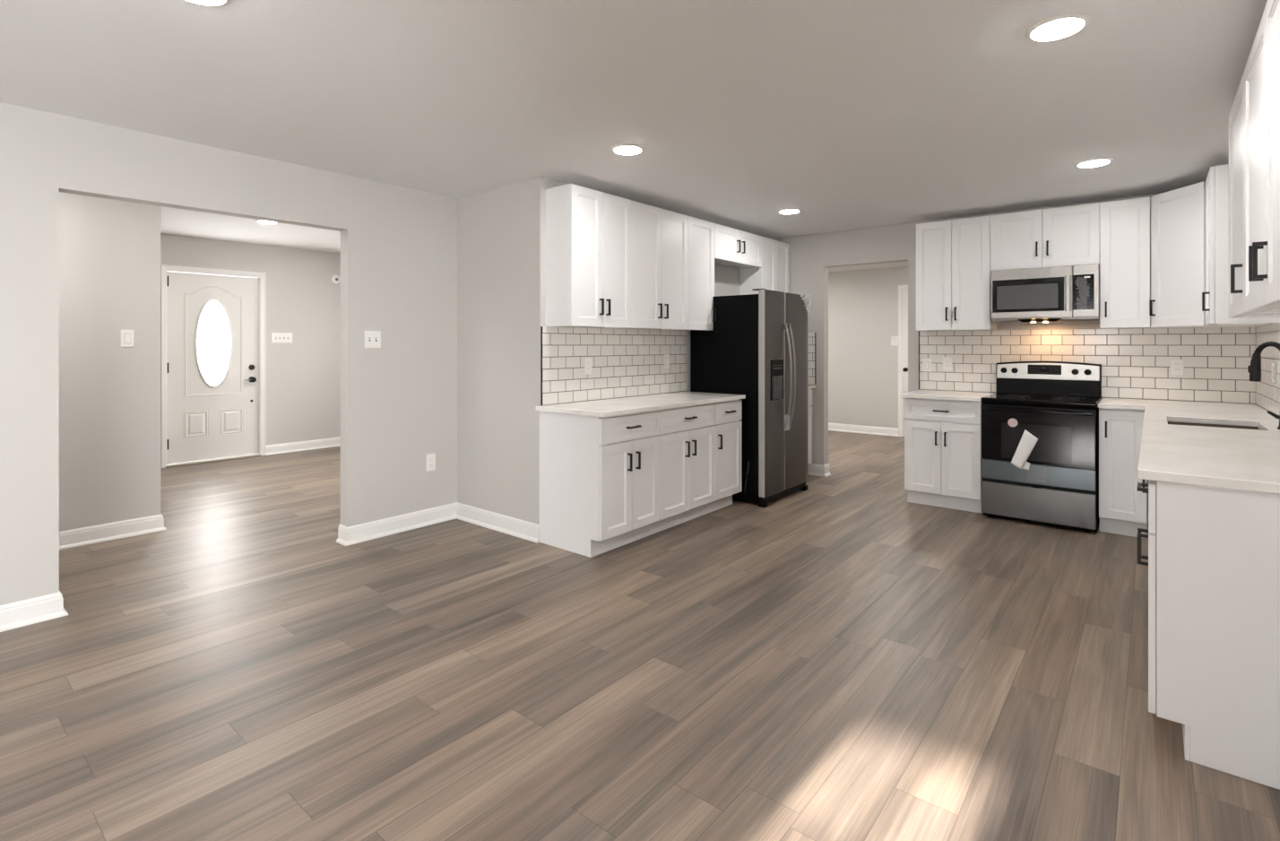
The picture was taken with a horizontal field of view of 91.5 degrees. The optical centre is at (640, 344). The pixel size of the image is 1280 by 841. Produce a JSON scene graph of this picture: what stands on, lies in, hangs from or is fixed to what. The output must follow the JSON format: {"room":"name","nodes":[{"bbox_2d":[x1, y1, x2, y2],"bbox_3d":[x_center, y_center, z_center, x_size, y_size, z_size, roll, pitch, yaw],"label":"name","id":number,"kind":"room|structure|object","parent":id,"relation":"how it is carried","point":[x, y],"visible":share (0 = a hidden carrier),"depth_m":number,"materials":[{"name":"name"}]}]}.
{"room":"kitchen","nodes":[
{"label":"kitchen","id":0,"kind":"room"},
{"bbox_2d":[59,191,160,531],"bbox_3d":[-4.681,0.064,2.983,0.120,2.510,3.861,0,0,39],"label":"wall","id":1,"kind":"structure","parent":0,"point":[109,249],"depth_m":4.22,"materials":[{"name":"grey paint"}]},
{"bbox_2d":[59,513,167,550],"bbox_3d":[-4.656,1.262,2.989,0.150,0.114,3.882,0,0,39],"label":"baseboard","id":2,"kind":"structure","parent":1,"relation":"attached to","point":[88,535],"depth_m":4.21,"materials":[{"name":"white paint"}]},
{"bbox_2d":[121,329,134,346],"bbox_3d":[-3.522,-0.044,4.289,0.010,0.118,0.072,0,0,39],"label":"light switch","id":3,"kind":"object","parent":1,"relation":"attached to","point":[127,336],"visible":1,"depth_m":4.29,"materials":[{"name":"white plastic"}]},
{"bbox_2d":[0,102,457,605],"bbox_3d":[-3.124,0.039,2.763,0.105,2.560,5.500,0,0,39],"label":"wall","id":4,"kind":"structure","parent":0,"point":[399,244],"depth_m":3.67,"materials":[{"name":"grey paint"}]},
{"bbox_2d":[0,590,68,631],"bbox_3d":[-3.846,1.262,1.861,0.135,0.114,3.169,0,0,39],"label":"baseboard","id":5,"kind":"structure","parent":4,"relation":"attached to","point":[29,611],"depth_m":2.95,"materials":[{"name":"white paint"}]},
{"bbox_2d":[364,330,380,347],"bbox_3d":[-1.819,-0.036,4.254,0.016,0.118,0.116,0,0,39],"label":"light switch","id":6,"kind":"object","parent":4,"relation":"attached to","point":[372,338],"visible":1,"depth_m":4.25,"materials":[{"name":"white plastic"}]},
{"bbox_2d":[426,453,435,471],"bbox_3d":[-1.540,0.867,4.599,0.008,0.125,0.076,0,0,39],"label":"power outlet","id":7,"kind":"object","parent":4,"relation":"attached to","point":[431,457],"visible":1,"depth_m":4.60,"materials":[{"name":"white plastic"}]},
{"bbox_2d":[160,233,340,445],"bbox_3d":[-5.586,0.064,6.212,0.120,2.510,7.700,0,0,39],"label":"wall","id":8,"kind":"structure","parent":0,"point":[303,376],"depth_m":7.72,"materials":[{"name":"grey paint"}]},
{"bbox_2d":[167,271,258,464],"bbox_3d":[-4.826,0.249,7.076,0.114,2.084,0.906,0,0,39],"label":"door","id":9,"kind":"structure","parent":8,"relation":"in","point":[212,320],"depth_m":7.08,"materials":[{"name":"white paint"}]},
{"bbox_2d":[160,264,266,467],"bbox_3d":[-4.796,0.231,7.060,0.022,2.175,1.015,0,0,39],"label":"trim","id":10,"kind":"structure","parent":8,"relation":"attached to","point":[164,268],"depth_m":6.81,"materials":[{"name":"white paint"}]},
{"bbox_2d":[166,452,261,467],"bbox_3d":[-4.840,1.307,7.096,0.150,0.023,0.919,0,0,39],"label":"trim","id":11,"kind":"structure","parent":8,"relation":"attached to","point":[257,454],"depth_m":7.04,"materials":[{"name":"white wood"}]},
{"bbox_2d":[271,332,292,343],"bbox_3d":[-4.361,-0.083,7.594,0.016,0.121,0.222,0,0,39],"label":"light switch","id":12,"kind":"object","parent":8,"relation":"attached to","point":[276,337],"visible":1,"depth_m":7.59,"materials":[{"name":"white plastic"}]},
{"bbox_2d":[265,436,340,455],"bbox_3d":[-3.812,1.262,8.251,0.030,0.114,2.077,0,0,39],"label":"baseboard","id":13,"kind":"structure","parent":8,"relation":"attached to","point":[309,445],"depth_m":7.77,"materials":[{"name":"white paint"}]},
{"bbox_2d":[330,274,340,284],"bbox_3d":[-3.939,-0.846,8.087,0.042,0.124,0.124,0,0,39],"label":"smoke detector","id":14,"kind":"object","parent":8,"relation":"attached to","point":[335,279],"visible":0.97,"depth_m":8.07,"materials":[{"name":"white plastic"}]},
{"bbox_2d":[160,206,340,253],"bbox_3d":[-4.087,-1.251,4.902,4.100,0.120,7.820,0,0,39],"label":"ceiling","id":15,"kind":"structure","parent":0,"point":[173,220],"depth_m":6.58,"materials":[{"name":"white paint"}]},
{"bbox_2d":[255,219,278,224],"bbox_3d":[-3.604,-1.184,6.032,0.192,0.014,0.192,0,0,39],"label":"recessed light","id":16,"kind":"object","parent":15,"relation":"in","point":[257,220],"visible":0.83,"depth_m":6.01,"materials":[{"name":"white plastic"}]},
{"bbox_2d":[457,177,551,524],"bbox_3d":[-1.002,0.099,4.514,0.948,2.440,0.100,0,0,39],"label":"wall","id":17,"kind":"structure","parent":0,"point":[501,231],"depth_m":4.44,"materials":[{"name":"grey paint"}]},
{"bbox_2d":[336,501,539,545],"bbox_3d":[-1.352,1.262,4.173,1.051,0.114,0.870,0,0,39],"label":"baseboard","id":18,"kind":"structure","parent":17,"relation":"attached to","point":[523,529],"depth_m":4.39,"materials":[{"name":"white paint"}]},
{"bbox_2d":[0,0,1267,272],"bbox_3d":[0.341,-1.171,4.057,5.973,0.100,12.140,0,0,39],"label":"ceiling","id":19,"kind":"structure","parent":0,"point":[848,115],"depth_m":2.78,"materials":[{"name":"white paint"}]},
{"bbox_2d":[185,0,232,6],"bbox_3d":[-1.400,-1.114,1.966,0.192,0.014,0.192,0,0,39],"label":"recessed light","id":20,"kind":"object","parent":19,"relation":"in","point":[208,3],"visible":1,"depth_m":2.02,"materials":[{"name":"white plastic"}]},
{"bbox_2d":[611,143,644,155],"bbox_3d":[-0.071,-1.114,3.575,0.192,0.014,0.192,0,0,39],"label":"recessed light","id":21,"kind":"object","parent":19,"relation":"in","point":[625,149],"visible":1,"depth_m":3.54,"materials":[{"name":"white plastic"}]},
{"bbox_2d":[778,207,801,214],"bbox_3d":[1.251,-1.114,5.224,0.192,0.014,0.192,0,0,39],"label":"recessed light","id":22,"kind":"object","parent":19,"relation":"in","point":[790,211],"visible":1,"depth_m":5.18,"materials":[{"name":"white plastic"}]},
{"bbox_2d":[1025,13,1090,42],"bbox_3d":[1.474,-1.114,2.205,0.192,0.014,0.192,0,0,39],"label":"recessed light","id":23,"kind":"object","parent":19,"relation":"in","point":[1059,27],"visible":1,"depth_m":2.18,"materials":[{"name":"white plastic"}]},
{"bbox_2d":[1074,157,1113,167],"bbox_3d":[2.789,-1.114,3.836,0.192,0.014,0.192,0,0,39],"label":"recessed light","id":24,"kind":"object","parent":19,"relation":"in","point":[1099,161],"visible":1,"depth_m":3.81,"materials":[{"name":"white plastic"}]},
{"bbox_2d":[0,430,1279,840],"bbox_3d":[-0.826,1.379,5.016,9.353,0.120,12.500,0,0,39],"label":"floor","id":25,"kind":"structure","parent":0,"point":[843,657],"depth_m":2.47,"materials":[{"name":"wood"}]},
{"bbox_2d":[539,410,659,557],"bbox_3d":[-0.256,0.878,4.201,0.598,0.880,0.584,0,0,39],"label":"base cabinet","id":26,"kind":"object","parent":25,"relation":"on","point":[600,476],"visible":0.87,"depth_m":4.00,"materials":[{"name":"white paint"}]},
{"bbox_2d":[535,390,745,417],"bbox_3d":[0.082,0.422,4.605,0.609,0.030,1.705,0,0,39],"label":"countertop","id":27,"kind":"structure","parent":26,"relation":"on","point":[641,403],"depth_m":4.34,"materials":[{"name":"white stone"}]},
{"bbox_2d":[649,402,715,535],"bbox_3d":[0.152,0.878,4.698,0.598,0.880,0.699,0,0,39],"label":"base cabinet","id":28,"kind":"object","parent":25,"relation":"on","point":[687,435],"visible":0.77,"depth_m":4.52,"materials":[{"name":"white paint"}]},
{"bbox_2d":[705,398,741,513],"bbox_3d":[0.501,0.878,5.122,0.598,0.880,0.399,0,0,39],"label":"base cabinet","id":29,"kind":"object","parent":25,"relation":"on","point":[728,413],"visible":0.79,"depth_m":4.96,"materials":[{"name":"white paint"}]},
{"bbox_2d":[690,288,808,507],"bbox_3d":[1.021,0.431,5.566,0.817,1.775,0.846,0,0,39],"label":"refrigerator","id":30,"kind":"object","parent":25,"relation":"on","point":[756,347],"visible":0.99,"depth_m":5.22,"materials":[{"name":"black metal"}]},
{"bbox_2d":[808,389,812,464],"bbox_3d":[1.397,0.878,6.260,0.536,0.880,0.524,0,0,39],"label":"base cabinet","id":31,"kind":"object","parent":25,"relation":"on","point":[809,390],"visible":0.15,"depth_m":6.28,"materials":[{"name":"white paint"}]},
{"bbox_2d":[808,384,815,389],"bbox_3d":[1.397,0.422,6.260,0.538,0.030,0.554,0,0,39],"label":"countertop","id":32,"kind":"structure","parent":31,"relation":"on","point":[810,386],"depth_m":6.23,"materials":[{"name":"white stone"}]},
{"bbox_2d":[904,397,982,513],"bbox_3d":[2.595,0.878,5.217,0.569,0.880,0.642,0,0,39],"label":"base cabinet","id":33,"kind":"object","parent":25,"relation":"on","point":[943,458],"visible":0.79,"depth_m":4.99,"materials":[{"name":"white paint"}]},
{"bbox_2d":[899,389,995,401],"bbox_3d":[2.587,0.422,5.227,0.601,0.030,0.637,0,0,39],"label":"countertop","id":34,"kind":"structure","parent":33,"relation":"on","point":[938,394],"depth_m":5.07,"materials":[{"name":"white stone"}]},
{"bbox_2d":[981,361,1101,532],"bbox_3d":[3.070,0.725,4.770,0.709,1.187,0.708,0,0,39],"label":"stove","id":35,"kind":"object","parent":25,"relation":"on","point":[1059,487],"visible":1,"depth_m":4.57,"materials":[{"name":"black metal"}]},
{"bbox_2d":[1011,429,1037,469],"bbox_3d":[2.809,0.766,4.559,0.172,0.294,0.022,0,0,30],"label":"leaflet","id":36,"kind":"object","parent":35,"relation":"attached to","point":[1028,441],"visible":1,"depth_m":4.56,"materials":[{"name":"white paper"}]},
{"bbox_2d":[981,392,1101,407],"bbox_3d":[3.059,0.420,4.756,0.709,0.038,0.574,0,0,39],"label":"cooktop","id":37,"kind":"object","parent":35,"relation":"in","point":[1015,400],"depth_m":4.66,"materials":[{"name":"grey glass"}]},
{"bbox_2d":[1098,407,1147,538],"bbox_3d":[3.481,0.878,4.488,0.261,0.880,0.642,0,0,39],"label":"base cabinet","id":38,"kind":"object","parent":25,"relation":"on","point":[1122,508],"visible":0.8,"depth_m":4.28,"materials":[{"name":"white paint"}]},
{"bbox_2d":[1137,479,1279,789],"bbox_3d":[2.090,0.878,2.143,0.596,0.880,0.704,0,0,39],"label":"base cabinet","id":39,"kind":"object","parent":25,"relation":"on","point":[1214,556],"visible":0.88,"depth_m":1.94,"materials":[{"name":"white paint"}]},
{"bbox_2d":[1141,479,1148,492],"bbox_3d":[3.003,0.886,3.253,0.596,0.864,0.891,0,0,39],"label":"base cabinet","id":40,"kind":"object","parent":39,"relation":"attached to","point":[1143,480],"visible":0.05,"depth_m":3.40,"materials":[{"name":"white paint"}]},
{"bbox_2d":[1098,397,1279,493],"bbox_3d":[2.830,0.422,3.241,0.849,0.030,3.397,0,0,39],"label":"countertop","id":41,"kind":"structure","parent":39,"relation":"on","point":[1243,459],"depth_m":2.55,"materials":[{"name":"white stone"}]},
{"bbox_2d":[1167,421,1261,430],"bbox_3d":[2.999,0.539,3.263,0.416,0.200,0.518,0,0,39],"label":"sink","id":42,"kind":"object","parent":41,"relation":"in","point":[1169,422],"visible":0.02,"depth_m":3.44,"materials":[{"name":"grey metal"}]},
{"bbox_2d":[1247,341,1279,429],"bbox_3d":[3.059,0.195,3.058,0.127,0.423,0.189,0,0,-7],"label":"faucet","id":43,"kind":"object","parent":41,"relation":"on","point":[1254,369],"visible":1,"depth_m":3.11,"materials":[{"name":"black metal"}]},
{"bbox_2d":[551,180,739,400],"bbox_3d":[0.342,0.099,5.480,0.100,2.440,3.099,0,0,39],"label":"wall","id":44,"kind":"structure","parent":0,"point":[726,277],"depth_m":5.91,"materials":[{"name":"grey paint"}]},
{"bbox_2d":[545,183,631,328],"bbox_3d":[-0.335,-0.586,4.355,0.282,0.926,0.607,0,0,39],"label":"upper cabinet","id":45,"kind":"object","parent":44,"relation":"attached to","point":[589,231],"visible":1,"depth_m":4.20,"materials":[{"name":"white paint"}]},
{"bbox_2d":[540,326,686,405],"bbox_3d":[-0.128,0.142,4.823,0.009,0.528,1.680,0,0,39],"label":"tile backsplash","id":46,"kind":"structure","parent":44,"relation":"attached to","point":[626,362],"depth_m":4.69,"materials":[{"name":"white tile"}]},
{"bbox_2d":[584,357,591,374],"bbox_3d":[-0.374,0.154,4.511,0.008,0.118,0.074,0,0,39],"label":"power outlet","id":47,"kind":"object","parent":46,"relation":"attached to","point":[587,360],"visible":1,"depth_m":4.50,"materials":[{"name":"white plastic"}]},
{"bbox_2d":[664,354,669,368],"bbox_3d":[0.225,0.141,5.239,0.010,0.118,0.074,0,0,39],"label":"light switch","id":48,"kind":"object","parent":46,"relation":"attached to","point":[666,356],"visible":1,"depth_m":5.24,"materials":[{"name":"white plastic"}]},
{"bbox_2d":[630,199,688,329],"bbox_3d":[0.084,-0.586,4.864,0.282,0.926,0.709,0,0,39],"label":"upper cabinet","id":49,"kind":"object","parent":44,"relation":"attached to","point":[660,237],"visible":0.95,"depth_m":4.77,"materials":[{"name":"white paint"}]},
{"bbox_2d":[688,216,716,330],"bbox_3d":[0.434,-0.586,5.291,0.282,0.926,0.394,0,0,39],"label":"upper cabinet","id":50,"kind":"object","parent":44,"relation":"attached to","point":[701,232],"visible":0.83,"depth_m":5.23,"materials":[{"name":"white paint"}]},
{"bbox_2d":[714,223,761,268],"bbox_3d":[0.827,-0.898,5.769,0.282,0.302,0.841,0,0,39],"label":"upper cabinet","id":51,"kind":"object","parent":44,"relation":"attached to","point":[735,247],"visible":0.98,"depth_m":5.69,"materials":[{"name":"white paint"}]},
{"bbox_2d":[739,236,789,294],"bbox_3d":[1.283,-0.586,6.323,0.282,0.926,0.593,0,0,39],"label":"upper cabinet","id":52,"kind":"object","parent":44,"relation":"attached to","point":[774,274],"visible":0.33,"depth_m":6.18,"materials":[{"name":"white paint"}]},
{"bbox_2d":[828,266,908,428],"bbox_3d":[3.589,0.099,9.167,4.300,2.440,0.120,0,0,39],"label":"wall","id":53,"kind":"structure","parent":0,"point":[863,304],"depth_m":9.29,"materials":[{"name":"grey paint"}]},
{"bbox_2d":[828,422,898,436],"bbox_3d":[2.800,1.262,9.718,2.360,0.114,0.030,0,0,39],"label":"baseboard","id":54,"kind":"structure","parent":53,"relation":"attached to","point":[835,427],"depth_m":9.28,"materials":[{"name":"white paint"}]},
{"bbox_2d":[890,336,898,345],"bbox_3d":[3.683,-0.056,9.005,0.120,0.130,0.010,0,0,39],"label":"light switch","id":55,"kind":"object","parent":53,"relation":"attached to","point":[894,339],"visible":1,"depth_m":9.01,"materials":[{"name":"white plastic"}]},
{"bbox_2d":[898,284,908,436],"bbox_3d":[4.067,0.231,8.681,0.915,2.174,0.022,0,0,39],"label":"trim","id":56,"kind":"structure","parent":53,"relation":"attached to","point":[900,287],"depth_m":8.95,"materials":[{"name":"white paint"}]},
{"bbox_2d":[902,288,908,436],"bbox_3d":[4.048,0.259,8.661,0.796,2.105,0.078,0,0,39],"label":"door","id":57,"kind":"structure","parent":53,"relation":"in","point":[905,290],"depth_m":8.91,"materials":[{"name":"white paint"}]},
{"bbox_2d":[772,192,1254,521],"bbox_3d":[2.097,0.099,6.114,5.873,2.440,0.110,0,0,39],"label":"wall","id":58,"kind":"structure","parent":0,"point":[811,255],"depth_m":6.16,"materials":[{"name":"grey paint"}]},
{"bbox_2d":[808,332,815,384],"bbox_3d":[1.570,0.142,6.471,0.536,0.528,0.009,0,0,39],"label":"tile backsplash","id":59,"kind":"structure","parent":58,"relation":"attached to","point":[811,335],"depth_m":6.32,"materials":[{"name":"white tile"}]},
{"bbox_2d":[808,463,830,476],"bbox_3d":[1.807,1.262,6.333,0.216,0.114,0.140,0,0,39],"label":"baseboard","id":60,"kind":"structure","parent":58,"relation":"attached to","point":[814,469],"depth_m":6.28,"materials":[{"name":"white paint"}]},
{"bbox_2d":[916,215,996,330],"bbox_3d":[2.697,-0.586,5.334,0.573,0.926,0.332,0,0,39],"label":"upper cabinet","id":61,"kind":"object","parent":58,"relation":"attached to","point":[953,256],"visible":0.96,"depth_m":5.22,"materials":[{"name":"white paint"}]},
{"bbox_2d":[990,202,1099,271],"bbox_3d":[3.195,-0.823,4.924,0.715,0.453,0.332,0,0,39],"label":"upper cabinet","id":62,"kind":"object","parent":58,"relation":"attached to","point":[1065,236],"visible":0.89,"depth_m":4.81,"materials":[{"name":"white paint"}]},
{"bbox_2d":[990,263,1099,324],"bbox_3d":[3.179,-0.379,4.892,0.697,0.420,0.383,0,0,39],"label":"microwave","id":63,"kind":"object","parent":62,"relation":"attached to","point":[1069,293],"visible":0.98,"depth_m":4.74,"materials":[{"name":"silver metal"}]},
{"bbox_2d":[918,327,1255,404],"bbox_3d":[3.383,0.142,4.980,2.188,0.528,0.009,0,0,39],"label":"tile backsplash","id":64,"kind":"structure","parent":58,"relation":"attached to","point":[1136,362],"depth_m":4.74,"materials":[{"name":"white tile"}]},
{"bbox_2d":[923,358,931,371],"bbox_3d":[2.588,0.184,5.623,0.074,0.118,0.010,0,0,39],"label":"light switch","id":65,"kind":"object","parent":64,"relation":"attached to","point":[927,362],"visible":1,"depth_m":5.62,"materials":[{"name":"white plastic"}]},
{"bbox_2d":[942,356,951,370],"bbox_3d":[2.718,0.169,5.517,0.074,0.118,0.008,0,0,39],"label":"power outlet","id":66,"kind":"object","parent":64,"relation":"attached to","point":[947,360],"visible":1,"depth_m":5.51,"materials":[{"name":"white plastic"}]},
{"bbox_2d":[1170,359,1184,375],"bbox_3d":[3.907,0.164,4.539,0.074,0.118,0.008,0,0,39],"label":"power outlet","id":67,"kind":"object","parent":64,"relation":"attached to","point":[1177,366],"visible":1,"depth_m":4.54,"materials":[{"name":"white plastic"}]},
{"bbox_2d":[1099,196,1150,328],"bbox_3d":[3.582,-0.586,4.606,0.286,0.926,0.332,0,0,39],"label":"upper cabinet","id":68,"kind":"object","parent":58,"relation":"attached to","point":[1124,224],"visible":1,"depth_m":4.51,"materials":[{"name":"white paint"}]},
{"bbox_2d":[1149,181,1266,328],"bbox_3d":[3.817,-0.586,4.224,0.571,0.926,0.624,0,0,39],"label":"upper cabinet","id":69,"kind":"object","parent":58,"relation":"attached to","point":[1178,216],"visible":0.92,"depth_m":4.19,"materials":[{"name":"white paint"}]},
{"bbox_3d":[1.553,0.099,0.924,0.120,2.440,8.600,0,0,39],"label":"wall","id":70,"kind":"structure","parent":0,"visible":0},
{"bbox_2d":[1202,164,1279,325],"bbox_3d":[3.586,-0.586,3.748,0.324,0.926,0.399,0,0,39],"label":"upper cabinet","id":71,"kind":"object","parent":70,"relation":"attached to","point":[1216,292],"visible":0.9,"depth_m":3.66,"materials":[{"name":"white paint"}]},
{"bbox_2d":[1228,71,1279,317],"bbox_3d":[2.605,-0.586,2.548,0.316,0.926,0.624,0,0,39],"label":"upper cabinet","id":72,"kind":"object","parent":70,"relation":"attached to","point":[1236,116],"visible":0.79,"depth_m":2.62,"materials":[{"name":"white paint"}]},
{"bbox_2d":[1244,0,1279,311],"bbox_3d":[2.031,-0.586,1.850,0.316,0.926,1.177,0,0,39],"label":"upper cabinet","id":73,"kind":"object","parent":70,"relation":"attached to","point":[1262,68],"visible":1,"depth_m":1.96,"materials":[{"name":"white paint"}]},
{"bbox_2d":[1255,322,1279,415],"bbox_3d":[3.155,0.142,2.973,0.008,0.528,3.381,0,0,39],"label":"tile backsplash","id":74,"kind":"structure","parent":70,"relation":"attached to","point":[1267,393],"depth_m":3.80,"materials":[{"name":"white tile"}]},
{"bbox_2d":[1271,362,1276,383],"bbox_3d":[3.675,0.164,3.620,0.010,0.118,0.120,0,0,39],"label":"light switch","id":75,"kind":"object","parent":74,"relation":"attached to","point":[1274,365],"visible":1,"depth_m":3.59,"materials":[{"name":"white plastic"}]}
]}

